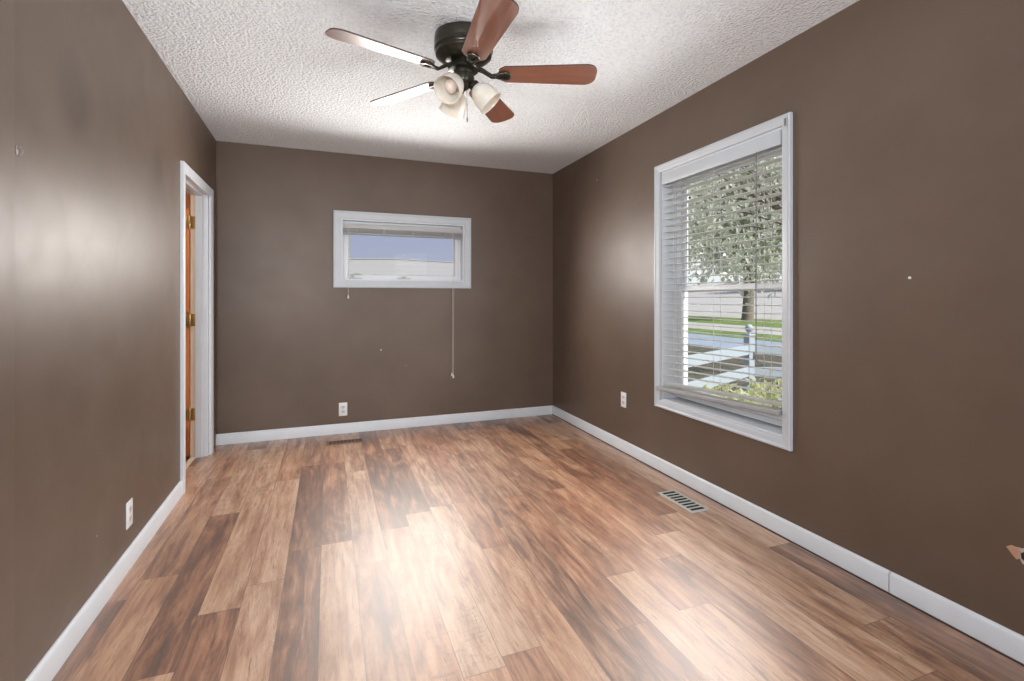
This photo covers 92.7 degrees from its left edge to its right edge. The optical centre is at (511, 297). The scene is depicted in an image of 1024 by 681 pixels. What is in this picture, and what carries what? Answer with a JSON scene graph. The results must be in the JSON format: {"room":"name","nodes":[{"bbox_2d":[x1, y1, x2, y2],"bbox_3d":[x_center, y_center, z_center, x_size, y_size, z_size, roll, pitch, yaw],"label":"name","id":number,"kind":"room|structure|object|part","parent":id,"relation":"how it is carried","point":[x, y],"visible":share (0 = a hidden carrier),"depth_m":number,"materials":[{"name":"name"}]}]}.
{"room":"empty bedroom","nodes":[
{"label":"empty bedroom","id":0,"kind":"room"},
{"bbox_2d":[0,0,215,680],"bbox_3d":[-1.813,-0.042,2.334,0.212,2.440,3.351,0,0,-21],"label":"wall","id":1,"kind":"structure","parent":0,"point":[104,129],"depth_m":1.72,"materials":[{"name":"brown paint"}]},
{"bbox_2d":[15,146,23,156],"bbox_3d":[-1.368,-0.408,1.355,0.017,0.031,0.014,0,0,-21],"label":"nail","id":2,"kind":"object","parent":1,"relation":"attached to","point":[17,147],"visible":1,"depth_m":1.36,"materials":[{"name":"paint"}]},
{"bbox_2d":[25,480,182,680],"bbox_3d":[-1.667,1.135,2.123,0.014,0.086,1.717,0,0,-21],"label":"baseboard","id":3,"kind":"structure","parent":1,"relation":"attached to","point":[53,660],"depth_m":1.82,"materials":[{"name":"white paint"}]},
{"bbox_2d":[126,498,132,529],"bbox_3d":[-1.677,0.946,2.141,0.008,0.115,0.070,0,0,-21],"label":"wall outlet","id":4,"kind":"object","parent":1,"relation":"attached to","point":[129,505],"visible":1,"depth_m":2.13,"materials":[{"name":"white plastic"}]},
{"bbox_2d":[180,161,213,493],"bbox_3d":[-2.189,0.177,3.304,0.140,2.001,0.862,0,0,-21],"label":"door frame","id":5,"kind":"structure","parent":1,"relation":"in","point":[201,193],"depth_m":3.60,"materials":[{"name":"white paint"}]},
{"bbox_2d":[186,194,194,456],"bbox_3d":[-2.666,0.202,3.486,0.696,1.928,0.183,0,0,-21],"label":"door leaf","id":6,"kind":"structure","parent":5,"relation":"attached to","point":[190,220],"depth_m":3.58,"materials":[{"name":"orange wood"}]},
{"bbox_3d":[-2.683,0.202,3.480,0.660,1.928,0.035,0,0,-21],"label":"door panel","id":7,"kind":"part","parent":6,"relation":"part of","materials":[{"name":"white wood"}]},
{"bbox_2d":[216,141,552,433],"bbox_3d":[-1.067,-0.042,4.503,3.100,2.440,0.180,0,0,-21],"label":"wall","id":8,"kind":"structure","parent":0,"point":[292,347],"depth_m":4.31,"materials":[{"name":"brown paint"}]},
{"bbox_2d":[339,402,346,415],"bbox_3d":[-1.471,0.969,4.250,0.070,0.115,0.008,0,0,-21],"label":"wall outlet","id":9,"kind":"object","parent":8,"relation":"attached to","point":[342,406],"visible":1,"depth_m":4.25,"materials":[{"name":"white plastic"}]},
{"bbox_2d":[216,405,551,444],"bbox_3d":[-0.984,1.135,4.431,2.966,0.086,0.014,0,0,-21],"label":"baseboard","id":10,"kind":"structure","parent":8,"relation":"attached to","point":[319,430],"depth_m":4.33,"materials":[{"name":"white paint"}]},
{"bbox_2d":[333,210,470,288],"bbox_3d":[-0.993,-0.424,4.504,1.231,0.669,0.171,0,0,-21],"label":"window","id":11,"kind":"structure","parent":8,"relation":"in","point":[461,279],"depth_m":4.43,"materials":[{"name":"grey paint"}]},
{"bbox_3d":[-1.392,-0.193,4.343,0.110,0.052,0.060,0,0,-21],"label":"crank handle","id":12,"kind":"part","parent":11,"relation":"part of","materials":[{"name":"white plastic"}]},
{"bbox_2d":[340,218,461,377],"bbox_3d":[-0.988,0.029,4.450,1.097,1.448,0.086,0,0,-21],"label":"window blind","id":13,"kind":"object","parent":11,"relation":"attached to","point":[351,229],"visible":1,"depth_m":4.46,"materials":[{"name":"grey plastic"}]},
{"bbox_3d":[-0.982,-0.571,4.474,1.065,0.018,0.045,0,0,-21],"label":"rail","id":14,"kind":"part","parent":13,"relation":"part of","materials":[{"name":"white plastic"}]},
{"bbox_3d":[-0.555,0.041,4.584,0.017,1.355,0.030,0,0,-21],"label":"pull cord","id":15,"kind":"part","parent":13,"relation":"part of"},
{"bbox_3d":[-1.012,-0.420,4.553,1.029,0.479,0.046,0,0,-21],"label":"sash","id":16,"kind":"part","parent":11,"relation":"part of","materials":[{"name":"white plastic"}]},
{"bbox_3d":[-1.012,-0.424,4.553,1.077,0.523,0.065,0,0,-21],"label":"frame","id":17,"kind":"part","parent":11,"relation":"part of","materials":[{"name":"white plastic"}]},
{"bbox_2d":[122,0,858,173],"bbox_3d":[-0.825,-1.412,0.784,5.710,0.300,9.150,0,0,-21],"label":"ceiling","id":18,"kind":"structure","parent":0,"point":[257,72],"depth_m":2.65,"materials":[{"name":"paint"}]},
{"bbox_2d":[325,0,596,122],"bbox_3d":[-0.222,-1.053,2.308,1.235,0.418,1.192,0,0,-21],"label":"ceiling fan","id":19,"kind":"object","parent":18,"relation":"hanging from","point":[464,47],"visible":1,"depth_m":2.29,"materials":[{"name":"brown wood"}]},
{"bbox_3d":[-0.558,-1.079,2.110,0.470,0.006,0.148,0,12,-37],"label":"fan blade","id":20,"kind":"part","parent":19,"relation":"part of","materials":[{"name":"white wood"}]},
{"bbox_3d":[-0.563,-1.079,2.586,0.470,0.006,0.148,0,12,35],"label":"fan blade","id":21,"kind":"part","parent":19,"relation":"part of","materials":[{"name":"white wood"}]},
{"bbox_2d":[434,72,463,103],"bbox_3d":[-0.284,-0.978,2.248,0.151,0.159,0.146,0,0,-21],"label":"shade","id":22,"kind":"object","parent":19,"relation":"attached to","point":[448,87],"depth_m":2.25,"materials":[{"name":"white glass"}]},
{"bbox_2d":[439,92,466,118],"bbox_3d":[-0.292,-0.975,2.433,0.132,0.167,0.160,0,0,-21],"label":"shade","id":23,"kind":"object","parent":19,"relation":"attached to","point":[456,110],"depth_m":2.40,"materials":[{"name":"white glass"}]},
{"bbox_2d":[469,80,500,113],"bbox_3d":[-0.130,-0.976,2.350,0.160,0.165,0.134,0,0,-21],"label":"shade","id":24,"kind":"object","parent":19,"relation":"attached to","point":[484,95],"depth_m":2.32,"materials":[{"name":"white glass"}]},
{"bbox_3d":[-0.103,-1.079,1.968,0.148,0.006,0.470,13,-4,-18],"label":"fan blade","id":25,"kind":"part","parent":19,"relation":"part of","materials":[{"name":"brown wood"}]},
{"bbox_3d":[-0.112,-1.079,2.739,0.148,0.006,0.470,-13,-4,17],"label":"fan blade","id":26,"kind":"part","parent":19,"relation":"part of","materials":[{"name":"brown wood"}]},
{"bbox_3d":[0.172,-1.079,2.357,0.470,0.006,0.148,0,-12,-1],"label":"fan blade","id":27,"kind":"part","parent":19,"relation":"part of","materials":[{"name":"brown wood"}]},
{"bbox_2d":[52,414,1023,680],"bbox_3d":[-0.825,1.303,0.784,5.710,0.250,9.150,0,0,-21],"label":"floor","id":28,"kind":"structure","parent":0,"point":[529,548],"depth_m":2.02,"materials":[{"name":"brown laminate"}]},
{"bbox_2d":[327,438,364,445],"bbox_3d":[-1.361,1.175,3.992,0.290,0.005,0.110,0,0,-21],"label":"floor vent","id":29,"kind":"object","parent":28,"relation":"in","point":[348,441],"visible":1,"depth_m":3.99,"materials":[{"name":"brown metal"}]},
{"bbox_2d":[658,490,709,512],"bbox_3d":[0.990,1.175,2.831,0.125,0.005,0.300,0,0,-21],"label":"floor vent","id":30,"kind":"object","parent":28,"relation":"in","point":[683,501],"visible":1,"depth_m":2.82,"materials":[{"name":"grey metal"}]},
{"bbox_2d":[553,0,1023,635],"bbox_3d":[1.787,-0.042,1.528,0.220,2.440,8.400,0,0,-20],"label":"wall","id":31,"kind":"structure","parent":0,"point":[907,455],"depth_m":2.01,"materials":[{"name":"brown paint"}]},
{"bbox_2d":[621,392,625,407],"bbox_3d":[0.856,0.781,3.746,0.008,0.115,0.070,0,0,-20],"label":"wall outlet","id":32,"kind":"object","parent":31,"relation":"attached to","point":[623,395],"visible":1,"depth_m":3.74,"materials":[{"name":"white plastic"}]},
{"bbox_2d":[654,112,792,450],"bbox_3d":[1.260,-0.080,2.897,0.211,1.645,1.065,0,0,-20],"label":"window","id":33,"kind":"structure","parent":31,"relation":"in","point":[781,437],"depth_m":2.96,"materials":[{"name":"grey paint"}]},
{"bbox_2d":[656,118,785,414],"bbox_3d":[1.192,-0.127,2.862,0.102,1.503,1.002,0,0,-20],"label":"window blind","id":34,"kind":"object","parent":33,"relation":"attached to","point":[769,142],"visible":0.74,"depth_m":2.79,"materials":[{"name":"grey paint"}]},
{"bbox_3d":[1.087,-0.090,3.220,0.052,1.364,0.002,0,0,-20],"label":"ladder cord","id":35,"kind":"part","parent":34,"relation":"part of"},
{"bbox_3d":[1.210,-0.098,2.882,0.052,1.348,0.002,0,0,-20],"label":"ladder cord","id":36,"kind":"part","parent":34,"relation":"part of","materials":[{"name":"white fabric"}]},
{"bbox_3d":[1.167,0.590,2.872,0.062,0.070,0.965,0,0,-20],"label":"rail","id":37,"kind":"part","parent":34,"relation":"part of","materials":[{"name":"white plastic"}]},
{"bbox_3d":[1.280,-0.234,2.558,0.004,1.065,0.007,0,0,-20],"label":"pull cord","id":38,"kind":"part","parent":34,"relation":"part of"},
{"bbox_3d":[1.334,-0.107,2.544,0.052,1.331,0.002,0,0,-20],"label":"ladder cord","id":39,"kind":"part","parent":34,"relation":"part of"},
{"bbox_3d":[1.315,-0.082,2.918,0.094,1.501,0.941,0,0,-20],"label":"frame","id":40,"kind":"part","parent":33,"relation":"part of","materials":[{"name":"white plastic"}]},
{"bbox_3d":[1.291,0.281,2.909,0.025,0.721,0.881,0,0,-20],"label":"sash","id":41,"kind":"part","parent":33,"relation":"part of","materials":[{"name":"white plastic"}]},
{"bbox_3d":[1.319,-0.426,2.919,0.024,0.760,0.881,0,0,-20],"label":"sash","id":42,"kind":"part","parent":33,"relation":"part of","materials":[{"name":"white plastic"}]},
{"bbox_2d":[552,405,1023,665],"bbox_3d":[1.763,1.135,1.253,0.014,0.086,7.900,0,0,-20],"label":"baseboard","id":43,"kind":"structure","parent":31,"relation":"attached to","point":[869,571],"depth_m":2.11,"materials":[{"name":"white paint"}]},
{"bbox_2d":[1006,545,1023,563],"bbox_3d":[1.646,0.834,1.585,0.006,0.052,0.062,0,0,-20],"label":"torn drywall","id":44,"kind":"object","parent":31,"relation":"attached to","point":[1017,552],"visible":1,"depth_m":1.58,"materials":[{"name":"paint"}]},
{"label":"outside","id":45,"kind":"structure","parent":0,"visible":0},
{"bbox_2d":[688,315,781,327],"bbox_3d":[20.720,1.758,23.844,8.400,0.200,150.000,0,0,-21],"label":"lawn","id":46,"kind":"structure","parent":45,"point":[760,324],"depth_m":34.43,"materials":[{"name":"green plant"}]},
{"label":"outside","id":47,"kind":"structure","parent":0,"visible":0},
{"bbox_2d":[688,281,781,319],"bbox_3d":[60.528,-1.522,54.885,88.000,7.000,180.000,0,0,-21],"label":"lot","id":48,"kind":"structure","parent":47,"point":[760,301],"depth_m":57.22,"materials":[{"name":"green grass"},{"name":"pale concrete"},{"name":"grey asphalt"}]},
{"bbox_2d":[688,244,694,273],"bbox_3d":[34.031,-8.657,112.499,17.624,15.170,18.441,0,0,-21],"label":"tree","id":49,"kind":"object","parent":48,"relation":"on","point":[689,266],"visible":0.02,"depth_m":110.73,"materials":[{"name":"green plant"}]},
{"bbox_2d":[710,221,779,281],"bbox_3d":[50.138,-8.955,100.238,18.309,15.766,18.248,0,0,-21],"label":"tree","id":50,"kind":"object","parent":48,"relation":"on","point":[763,268],"visible":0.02,"depth_m":99.23,"materials":[{"name":"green plant"}]},
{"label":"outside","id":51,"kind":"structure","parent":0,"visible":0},
{"bbox_2d":[688,322,781,334],"bbox_3d":[14.544,1.768,21.515,4.800,0.200,150.000,0,0,-21],"label":"street","id":52,"kind":"structure","parent":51,"point":[695,323],"depth_m":26.69,"materials":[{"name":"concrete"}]},
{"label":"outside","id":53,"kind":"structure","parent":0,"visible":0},
{"bbox_2d":[688,328,781,341],"bbox_3d":[10.989,1.758,20.174,2.800,0.200,150.000,0,0,-21],"label":"verge","id":54,"kind":"structure","parent":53,"point":[689,329],"depth_m":22.17,"materials":[{"name":"green plant"}]},
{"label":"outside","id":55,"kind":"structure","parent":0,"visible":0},
{"bbox_2d":[688,344,781,408],"bbox_3d":[1.566,1.778,16.622,9.940,0.200,150.000,0,0,-21],"label":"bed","id":56,"kind":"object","parent":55,"point":[690,348],"depth_m":11.96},
{"bbox_2d":[688,155,781,320],"bbox_3d":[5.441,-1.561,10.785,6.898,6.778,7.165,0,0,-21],"label":"leafy tree","id":57,"kind":"object","parent":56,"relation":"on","point":[774,190],"visible":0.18,"depth_m":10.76,"materials":[{"name":"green plant"}]},
{"bbox_2d":[688,324,781,400],"bbox_3d":[4.768,1.018,6.162,7.165,1.320,1.654,0,0,-8],"label":"fence","id":58,"kind":"object","parent":56,"relation":"on","point":[750,340],"visible":0.25,"depth_m":6.51,"materials":[{"name":"white paint"}]},
{"bbox_3d":[2.332,1.008,5.806,2.571,0.130,0.036,0,0,-44],"label":"rail","id":59,"kind":"part","parent":58,"relation":"part of","materials":[{"name":"white paint"}]},
{"bbox_3d":[2.332,0.708,5.806,2.571,0.130,0.036,0,0,-44],"label":"rail","id":60,"kind":"part","parent":58,"relation":"part of","materials":[{"name":"white paint"}]},
{"bbox_3d":[3.256,1.085,6.699,0.130,1.185,0.130,0,0,-21],"label":"post","id":61,"kind":"part","parent":58,"relation":"part of","materials":[{"name":"white paint"}]},
{"bbox_3d":[4.495,1.008,6.515,2.507,0.130,0.036,0,0,8],"label":"rail","id":62,"kind":"part","parent":58,"relation":"part of","materials":[{"name":"white paint"}]},
{"bbox_3d":[4.495,0.708,6.515,2.507,0.130,0.036,0,0,8],"label":"rail","id":63,"kind":"part","parent":58,"relation":"part of","materials":[{"name":"white paint"}]},
{"bbox_2d":[703,382,767,405],"bbox_3d":[1.679,1.192,4.121,0.920,0.977,0.794,0,0,9],"label":"shrub","id":64,"kind":"object","parent":56,"relation":"on","point":[725,388],"visible":0.02,"depth_m":4.14,"materials":[{"name":"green plant"}]},
{"bbox_2d":[733,372,781,407],"bbox_3d":[2.752,1.219,4.815,1.098,0.926,1.221,0,0,27],"label":"shrub","id":65,"kind":"object","parent":56,"relation":"on","point":[751,385],"visible":0.11,"depth_m":5.04,"materials":[{"name":"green plant"}]},
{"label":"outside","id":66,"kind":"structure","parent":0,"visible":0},
{"bbox_2d":[688,333,781,348],"bbox_3d":[7.948,1.768,19.028,3.700,0.200,150.000,0,0,-21],"label":"driveway","id":67,"kind":"structure","parent":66,"point":[690,335],"depth_m":18.71,"materials":[{"name":"grey concrete"}]},
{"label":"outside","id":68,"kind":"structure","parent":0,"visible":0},
{"bbox_3d":[-43.832,1.778,34.558,62.360,0.200,84.400,0,0,-21],"label":"yard","id":69,"kind":"structure","parent":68,"visible":0},
{"bbox_2d":[349,258,453,275],"bbox_3d":[-6.731,-0.117,26.355,20.200,3.590,6.130,0,0,-21],"label":"garage","id":70,"kind":"structure","parent":69,"relation":"on","point":[367,266],"depth_m":23.60,"materials":[{"name":"grey"}]}
]}

